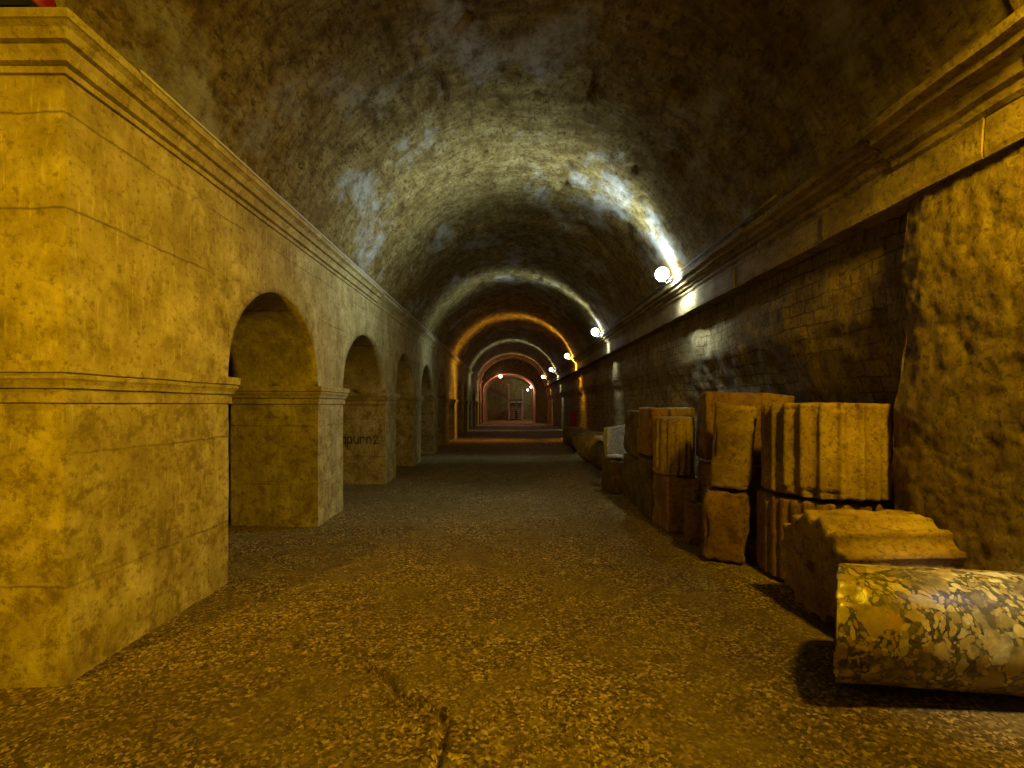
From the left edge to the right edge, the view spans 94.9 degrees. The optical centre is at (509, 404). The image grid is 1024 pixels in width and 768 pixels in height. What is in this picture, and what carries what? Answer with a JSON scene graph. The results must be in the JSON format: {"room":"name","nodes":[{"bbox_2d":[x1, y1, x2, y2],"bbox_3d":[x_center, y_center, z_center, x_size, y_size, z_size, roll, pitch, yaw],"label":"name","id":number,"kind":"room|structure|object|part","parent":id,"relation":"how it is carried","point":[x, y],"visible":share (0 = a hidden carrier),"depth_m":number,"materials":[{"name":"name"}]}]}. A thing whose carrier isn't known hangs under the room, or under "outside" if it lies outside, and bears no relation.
{"room":"underground vaulted tunnel","nodes":[
{"label":"underground vaulted tunnel","id":0,"kind":"room"},
{"bbox_2d":[228,366,230,463],"bbox_3d":[-5.600,-0.230,16.700,0.042,3.000,29.000,0,0,0],"label":"wall","id":1,"kind":"structure","parent":0,"point":[229,373],"depth_m":9.38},
{"bbox_2d":[0,0,480,688],"bbox_3d":[-3.256,-0.960,16.401,2.996,4.500,29.011,0,0,0],"label":"wall","id":2,"kind":"structure","parent":0,"point":[132,285],"depth_m":2.40,"materials":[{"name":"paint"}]},
{"bbox_3d":[-3.247,-0.096,2.518,2.904,0.175,1.240,0,0,0],"label":"impost moulding","id":3,"kind":"part","parent":2,"relation":"part of","materials":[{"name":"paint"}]},
{"bbox_2d":[0,7,383,304],"bbox_3d":[-3.210,-1.465,4.137,2.981,0.189,4.625,0,0,0],"label":"trim","id":4,"kind":"structure","parent":2,"relation":"attached to","point":[33,40],"depth_m":2.26,"materials":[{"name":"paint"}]},
{"bbox_2d":[0,0,56,6],"bbox_3d":[-2.040,-1.629,1.903,0.340,0.150,0.155,0,0,0],"label":"fitting","id":5,"kind":"object","parent":4,"relation":"on","point":[3,3],"visible":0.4,"depth_m":1.83,"materials":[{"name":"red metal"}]},
{"bbox_3d":[-2.244,-0.096,4.871,0.896,0.174,0.790,0,0,0],"label":"impost moulding","id":6,"kind":"part","parent":2,"relation":"part of","materials":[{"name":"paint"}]},
{"bbox_3d":[-2.243,-0.096,7.295,0.896,0.174,0.780,0,0,0],"label":"impost moulding","id":7,"kind":"part","parent":2,"relation":"part of","materials":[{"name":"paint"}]},
{"bbox_3d":[-2.244,-0.096,9.375,0.896,0.175,0.901,0,0,0],"label":"impost moulding","id":8,"kind":"part","parent":2,"relation":"part of","materials":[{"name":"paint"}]},
{"bbox_2d":[376,294,482,383],"bbox_3d":[-1.844,-1.459,18.434,0.232,0.208,23.943,0,0,0],"label":"trim","id":9,"kind":"structure","parent":2,"relation":"attached to","point":[387,305],"depth_m":8.91,"materials":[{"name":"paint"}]},
{"bbox_2d":[138,69,470,369],"bbox_3d":[-1.732,-1.566,11.640,0.020,0.020,18.880,0,0,0],"label":"conduit","id":10,"kind":"object","parent":9,"relation":"on","point":[145,75],"visible":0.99,"depth_m":3.08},
{"bbox_3d":[-2.243,-0.096,11.684,0.897,0.174,0.899,0,0,0],"label":"impost moulding","id":11,"kind":"part","parent":2,"relation":"part of","materials":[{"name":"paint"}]},
{"bbox_3d":[-2.244,-0.096,13.840,0.896,0.173,0.890,0,0,0],"label":"impost moulding","id":12,"kind":"part","parent":2,"relation":"part of","materials":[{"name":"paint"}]},
{"bbox_3d":[-2.244,-0.097,16.099,0.896,0.173,0.890,0,0,0],"label":"impost moulding","id":13,"kind":"part","parent":2,"relation":"part of","materials":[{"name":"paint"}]},
{"bbox_3d":[-2.243,-0.096,18.360,0.896,0.174,0.889,0,0,0],"label":"impost moulding","id":14,"kind":"part","parent":2,"relation":"part of","materials":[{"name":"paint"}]},
{"bbox_2d":[487,379,530,418],"bbox_3d":[0.000,-1.030,37.950,6.800,4.600,3.100,0,0,0],"label":"wall","id":15,"kind":"structure","parent":0,"point":[497,406],"depth_m":39.50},
{"bbox_2d":[483,374,534,393],"bbox_3d":[-0.050,-1.455,33.400,3.400,1.150,6.000,0,0,0],"label":"ceiling","id":16,"kind":"structure","parent":0,"point":[525,380],"depth_m":33.01,"materials":[{"name":"stone"}]},
{"bbox_2d":[483,391,535,422],"bbox_3d":[-0.050,0.195,33.400,3.400,2.150,6.000,0,0,0],"label":"wall","id":17,"kind":"structure","parent":0,"point":[533,395],"depth_m":33.00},
{"bbox_2d":[0,419,1023,767],"bbox_3d":[-1.650,1.168,17.861,9.100,0.098,43.722,0,0,0],"label":"floor","id":18,"kind":"structure","parent":0,"point":[234,713],"depth_m":2.16,"materials":[{"name":"gravel"}]},
{"bbox_2d":[488,380,522,419],"bbox_3d":[-0.512,-0.621,37.555,3.111,3.802,1.554,0,0,0],"label":"staircase","id":19,"kind":"structure","parent":18,"relation":"on","point":[503,395],"depth_m":36.94,"materials":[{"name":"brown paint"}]},
{"bbox_3d":[-0.083,-0.135,37.000,0.122,2.830,0.133,0,0,0],"label":"post","id":20,"kind":"part","parent":19,"relation":"part of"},
{"bbox_2d":[0,485,1018,767],"bbox_3d":[-0.430,1.178,4.094,4.545,0.083,5.548,0,0,0],"label":"gravel","id":21,"kind":"object","parent":18,"relation":"on","point":[536,730],"visible":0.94,"depth_m":1.90,"materials":[{"name":"gravel"}]},
{"bbox_2d":[510,401,514,418],"bbox_3d":[0.218,0.414,38.615,0.391,1.512,0.070,0,0,0],"label":"slatted panel","id":22,"kind":"object","parent":18,"relation":"on","point":[512,403],"visible":0.92,"depth_m":38.58,"materials":[{"name":"brown paint"}]},
{"bbox_2d":[517,401,521,418],"bbox_3d":[0.782,0.414,38.615,0.368,1.512,0.070,0,0,0],"label":"slatted panel","id":23,"kind":"object","parent":18,"relation":"on","point":[519,403],"visible":0.93,"depth_m":38.58,"materials":[{"name":"brown paint"}]},
{"bbox_2d":[562,426,578,443],"bbox_3d":[1.859,0.901,13.800,0.470,0.553,0.563,0,0,-25],"label":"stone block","id":24,"kind":"object","parent":18,"relation":"on","point":[566,429],"visible":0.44,"depth_m":13.82,"materials":[{"name":"stone"}]},
{"bbox_2d":[566,427,588,449],"bbox_3d":[1.777,0.866,11.950,0.591,0.596,0.724,0,0,-6],"label":"drum","id":25,"kind":"object","parent":18,"relation":"on","point":[572,435],"visible":0.55,"depth_m":11.66,"materials":[{"name":"stone"}]},
{"bbox_2d":[576,431,602,461],"bbox_3d":[1.725,0.846,9.453,0.637,0.635,0.639,0,0,-16],"label":"drum","id":26,"kind":"object","parent":18,"relation":"on","point":[585,441],"visible":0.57,"depth_m":9.32,"materials":[{"name":"stone"}]},
{"bbox_2d":[589,440,604,469],"bbox_3d":[1.719,0.885,8.131,0.550,0.555,0.573,0,0,-12],"label":"drum","id":27,"kind":"object","parent":18,"relation":"on","point":[596,453],"visible":0.31,"depth_m":8.07,"materials":[{"name":"beige stone"}]},
{"bbox_2d":[594,435,602,440],"bbox_3d":[1.664,0.570,8.098,0.315,0.091,0.439,0,0,-8],"label":"stone slab","id":28,"kind":"object","parent":27,"relation":"on","point":[596,437],"visible":0.41,"depth_m":8.10,"materials":[{"name":"beige stone"}]},
{"bbox_2d":[601,457,623,494],"bbox_3d":[1.389,0.936,6.204,0.278,0.483,0.405,0,0,-10],"label":"stone block","id":29,"kind":"object","parent":18,"relation":"on","point":[611,473],"visible":0.77,"depth_m":6.05,"materials":[{"name":"beige stone"}]},
{"bbox_2d":[607,454,622,457],"bbox_3d":[1.399,0.668,6.163,0.205,0.046,0.247,0,0,-25],"label":"chip","id":30,"kind":"object","parent":29,"relation":"on","point":[608,455],"visible":0.81,"depth_m":6.12,"materials":[{"name":"white stone"}]},
{"bbox_2d":[603,424,628,458],"bbox_3d":[1.510,0.722,6.614,0.362,0.902,0.234,0,0,-6],"label":"stone slab","id":31,"kind":"object","parent":18,"relation":"on","point":[613,437],"visible":0.34,"depth_m":6.54,"materials":[{"name":"grey stone"}]},
{"bbox_2d":[622,453,638,505],"bbox_3d":[1.593,0.881,5.599,0.381,0.582,0.761,0,0,0],"label":"stone block","id":32,"kind":"object","parent":18,"relation":"on","point":[630,469],"visible":0.27,"depth_m":5.57,"materials":[{"name":"beige stone"}]},
{"bbox_2d":[623,410,641,457],"bbox_3d":[1.609,0.333,5.588,0.379,0.554,0.751,0,0,0],"label":"stone slab","id":33,"kind":"object","parent":32,"relation":"on","point":[631,416],"visible":0.24,"depth_m":5.61,"materials":[{"name":"beige stone"}]},
{"bbox_2d":[637,454,654,519],"bbox_3d":[1.484,0.847,4.913,0.221,0.616,0.502,0,0,0],"label":"stone block","id":34,"kind":"object","parent":18,"relation":"on","point":[645,499],"visible":0.5,"depth_m":4.82,"materials":[{"name":"beige stone"}]},
{"bbox_2d":[637,407,667,456],"bbox_3d":[1.487,0.276,4.910,0.203,0.515,0.502,0,0,-1],"label":"stone block","id":35,"kind":"object","parent":34,"relation":"on","point":[646,416],"visible":0.66,"depth_m":4.80,"materials":[{"name":"stone"}]},
{"bbox_2d":[652,473,700,532],"bbox_3d":[1.556,0.906,4.420,0.330,0.524,0.434,0,0,-2],"label":"stone block","id":36,"kind":"object","parent":18,"relation":"on","point":[670,493],"visible":0.78,"depth_m":4.22,"materials":[{"name":"stone"}]},
{"bbox_2d":[653,416,693,475],"bbox_3d":[1.540,0.375,4.430,0.371,0.542,0.369,1,0,-11],"label":"drum","id":37,"kind":"object","parent":36,"relation":"on","point":[673,436],"visible":1,"depth_m":4.29,"materials":[{"name":"stone"}]},
{"bbox_2d":[663,407,694,477],"bbox_3d":[1.775,0.591,5.021,0.376,1.130,0.377,0,0,-6],"label":"shaft","id":38,"kind":"object","parent":18,"relation":"on","point":[679,411],"visible":0.2,"depth_m":4.87,"materials":[{"name":"stone"}]},
{"bbox_2d":[683,499,702,545],"bbox_3d":[1.562,0.984,3.951,0.210,0.359,0.252,0,0,16],"label":"stone block","id":39,"kind":"object","parent":18,"relation":"on","point":[692,512],"visible":0.7,"depth_m":3.85,"materials":[{"name":"stone"}]},
{"bbox_2d":[700,485,750,563],"bbox_3d":[1.625,0.889,3.555,0.344,0.546,0.392,0,0,22],"label":"stone block","id":40,"kind":"object","parent":18,"relation":"on","point":[725,528],"visible":0.96,"depth_m":3.40,"materials":[{"name":"stone"}]},
{"bbox_2d":[709,401,756,489],"bbox_3d":[1.686,0.296,3.561,0.317,0.647,0.369,1,0,24],"label":"stone block","id":41,"kind":"object","parent":40,"relation":"on","point":[734,426],"visible":1,"depth_m":3.41,"materials":[{"name":"stone"}]},
{"bbox_2d":[697,461,761,537],"bbox_3d":[2.077,0.833,4.192,0.735,0.668,0.379,0,0,8],"label":"stone block","id":42,"kind":"object","parent":18,"relation":"on","point":[703,470],"visible":0.19,"depth_m":4.02,"materials":[{"name":"stone"}]},
{"bbox_2d":[696,391,794,461],"bbox_3d":[2.080,0.182,4.192,0.744,0.618,0.411,0,0,10],"label":"stone block","id":43,"kind":"object","parent":42,"relation":"on","point":[706,400],"visible":0.49,"depth_m":4.05,"materials":[{"name":"stone"}]},
{"bbox_2d":[756,486,893,580],"bbox_3d":[2.115,0.871,3.200,0.782,0.549,0.778,0,0,-11],"label":"drum","id":44,"kind":"object","parent":18,"relation":"on","point":[773,509],"visible":0.23,"depth_m":3.09,"materials":[{"name":"stone"}]},
{"bbox_2d":[761,402,893,501],"bbox_3d":[2.106,0.285,3.143,0.758,0.605,0.755,0,0,-6],"label":"drum","id":45,"kind":"object","parent":44,"relation":"on","point":[818,450],"visible":0.97,"depth_m":2.84,"materials":[{"name":"stone"}]},
{"bbox_2d":[779,509,966,622],"bbox_3d":[1.898,0.860,2.511,0.618,0.589,0.598,0,0,-2],"label":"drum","id":46,"kind":"object","parent":18,"relation":"on","point":[814,543],"visible":0.66,"depth_m":2.39,"materials":[{"name":"stone"}]},
{"bbox_2d":[833,563,1023,696],"bbox_3d":[1.726,0.919,1.954,0.979,0.509,0.468,2,0,5],"label":"shaft","id":47,"kind":"object","parent":18,"relation":"on","point":[959,630],"visible":1,"depth_m":1.77,"materials":[{"name":"stone"}]},
{"bbox_2d":[481,359,547,422],"bbox_3d":[-0.050,-1.030,30.400,5.800,4.600,0.001,0,0,0],"label":"arch","id":48,"kind":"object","parent":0,"point":[509,366],"depth_m":30.40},
{"bbox_2d":[63,0,1023,382],"bbox_3d":[0.122,-2.232,14.062,4.117,1.616,33.132,0,0,0],"label":"ceiling","id":49,"kind":"structure","parent":0,"point":[517,176],"depth_m":3.92,"materials":[{"name":"stone"}]},
{"bbox_2d":[546,211,907,501],"bbox_3d":[2.456,0.045,16.550,0.298,2.550,28.000,0,0,0],"label":"wall","id":50,"kind":"structure","parent":0,"point":[829,326],"depth_m":4.05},
{"bbox_2d":[542,369,560,383],"bbox_3d":[2.281,-1.455,25.305,0.464,0.261,10.196,0,0,0],"label":"trim","id":51,"kind":"structure","parent":50,"relation":"attached to","point":[556,370],"depth_m":23.77,"materials":[{"name":"stone"}]},
{"bbox_2d":[544,373,565,386],"bbox_3d":[2.401,-1.242,24.704,0.417,0.195,11.402,0,0,0],"label":"trim","id":52,"kind":"structure","parent":50,"relation":"on","point":[561,376],"depth_m":22.97,"materials":[{"name":"stone"}]},
{"bbox_2d":[558,357,576,373],"bbox_3d":[2.269,-1.455,17.806,0.464,0.261,4.796,0,0,0],"label":"trim","id":53,"kind":"structure","parent":50,"relation":"attached to","point":[571,360],"depth_m":17.36,"materials":[{"name":"stone"}]},
{"bbox_2d":[569,411,575,424],"bbox_3d":[2.295,0.470,17.300,0.210,0.500,0.400,0,0,0],"label":"box","id":54,"kind":"object","parent":50,"relation":"attached to","point":[572,414],"visible":1,"depth_m":17.10,"materials":[{"name":"plastic"}]},
{"bbox_2d":[564,357,591,376],"bbox_3d":[2.399,-1.242,16.005,0.418,0.194,5.997,0,0,0],"label":"trim","id":55,"kind":"structure","parent":50,"relation":"attached to","point":[585,363],"depth_m":15.31,"materials":[{"name":"stone"}]},
{"bbox_2d":[573,341,599,363],"bbox_3d":[2.276,-1.446,13.454,0.463,0.261,3.904,0,0,0],"label":"trim","id":56,"kind":"structure","parent":50,"relation":"attached to","point":[592,345],"depth_m":13.02,"materials":[{"name":"stone"}]},
{"bbox_2d":[589,336,629,363],"bbox_3d":[2.395,-1.242,11.052,0.416,0.193,3.903,0,0,0],"label":"trim","id":57,"kind":"structure","parent":50,"relation":"attached to","point":[616,346],"depth_m":10.57,"materials":[{"name":"stone"}]},
{"bbox_2d":[594,315,635,349],"bbox_3d":[2.269,-1.455,9.854,0.459,0.260,3.305,0,0,0],"label":"trim","id":58,"kind":"structure","parent":50,"relation":"attached to","point":[624,321],"depth_m":9.41,"materials":[{"name":"stone"}]},
{"bbox_2d":[623,306,684,345],"bbox_3d":[2.403,-1.242,7.705,0.415,0.193,2.805,0,0,0],"label":"trim","id":59,"kind":"structure","parent":50,"relation":"attached to","point":[664,320],"depth_m":7.34,"materials":[{"name":"stone"}]},
{"bbox_2d":[542,194,776,379],"bbox_3d":[2.035,-1.602,16.505,0.026,0.028,25.810,0,0,0],"label":"cable","id":60,"kind":"object","parent":50,"relation":"attached to","point":[775,195],"visible":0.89,"depth_m":4.97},
{"bbox_2d":[628,275,694,327],"bbox_3d":[2.281,-1.442,6.909,0.465,0.258,2.594,0,0,0],"label":"trim","id":61,"kind":"structure","parent":50,"relation":"attached to","point":[672,288],"depth_m":6.55,"materials":[{"name":"stone"}]},
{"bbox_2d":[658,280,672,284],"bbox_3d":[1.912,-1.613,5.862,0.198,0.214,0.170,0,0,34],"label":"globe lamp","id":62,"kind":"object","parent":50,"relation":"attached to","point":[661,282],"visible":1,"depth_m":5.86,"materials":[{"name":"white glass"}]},
{"bbox_2d":[673,269,746,318],"bbox_3d":[2.392,-1.242,5.453,0.413,0.193,1.700,0,0,0],"label":"trim","id":63,"kind":"structure","parent":50,"relation":"attached to","point":[722,288],"depth_m":5.24,"materials":[{"name":"stone"}]},
{"bbox_2d":[682,228,759,291],"bbox_3d":[2.272,-1.448,4.883,0.459,0.258,1.437,0,0,0],"label":"trim","id":64,"kind":"structure","parent":50,"relation":"attached to","point":[737,239],"depth_m":4.72,"materials":[{"name":"stone"}]},
{"bbox_2d":[735,216,841,287],"bbox_3d":[2.404,-1.243,3.955,0.410,0.192,1.303,0,0,0],"label":"trim","id":65,"kind":"structure","parent":50,"relation":"attached to","point":[807,241],"depth_m":3.80,"materials":[{"name":"stone"}]},
{"bbox_2d":[742,139,893,252],"bbox_3d":[2.280,-1.437,3.432,0.460,0.258,1.448,0,0,0],"label":"trim","id":66,"kind":"structure","parent":50,"relation":"attached to","point":[860,154],"depth_m":3.21,"materials":[{"name":"stone"}]},
{"bbox_2d":[892,140,1023,573],"bbox_3d":[2.388,0.070,0.650,0.368,2.500,4.301,0,0,0],"label":"wall","id":67,"kind":"structure","parent":0,"point":[958,459],"depth_m":2.28,"materials":[{"name":"beige stone"}]},
{"bbox_2d":[822,117,987,240],"bbox_3d":[2.395,-1.243,2.741,0.413,0.193,1.118,0,0,0],"label":"trim","id":68,"kind":"structure","parent":67,"relation":"attached to","point":[886,199],"depth_m":2.63,"materials":[{"name":"stone"}]},
{"bbox_2d":[862,4,1023,170],"bbox_3d":[2.253,-1.459,2.128,0.477,0.259,1.152,0,0,0],"label":"trim","id":69,"kind":"structure","parent":67,"relation":"attached to","point":[987,75],"depth_m":2.22,"materials":[{"name":"stone"}]},
{"bbox_2d":[984,95,1023,157],"bbox_3d":[2.400,-1.243,1.691,0.413,0.194,0.983,0,0,0],"label":"trim","id":70,"kind":"structure","parent":67,"relation":"on","point":[1004,127],"depth_m":2.09,"materials":[{"name":"stone"}]}
]}

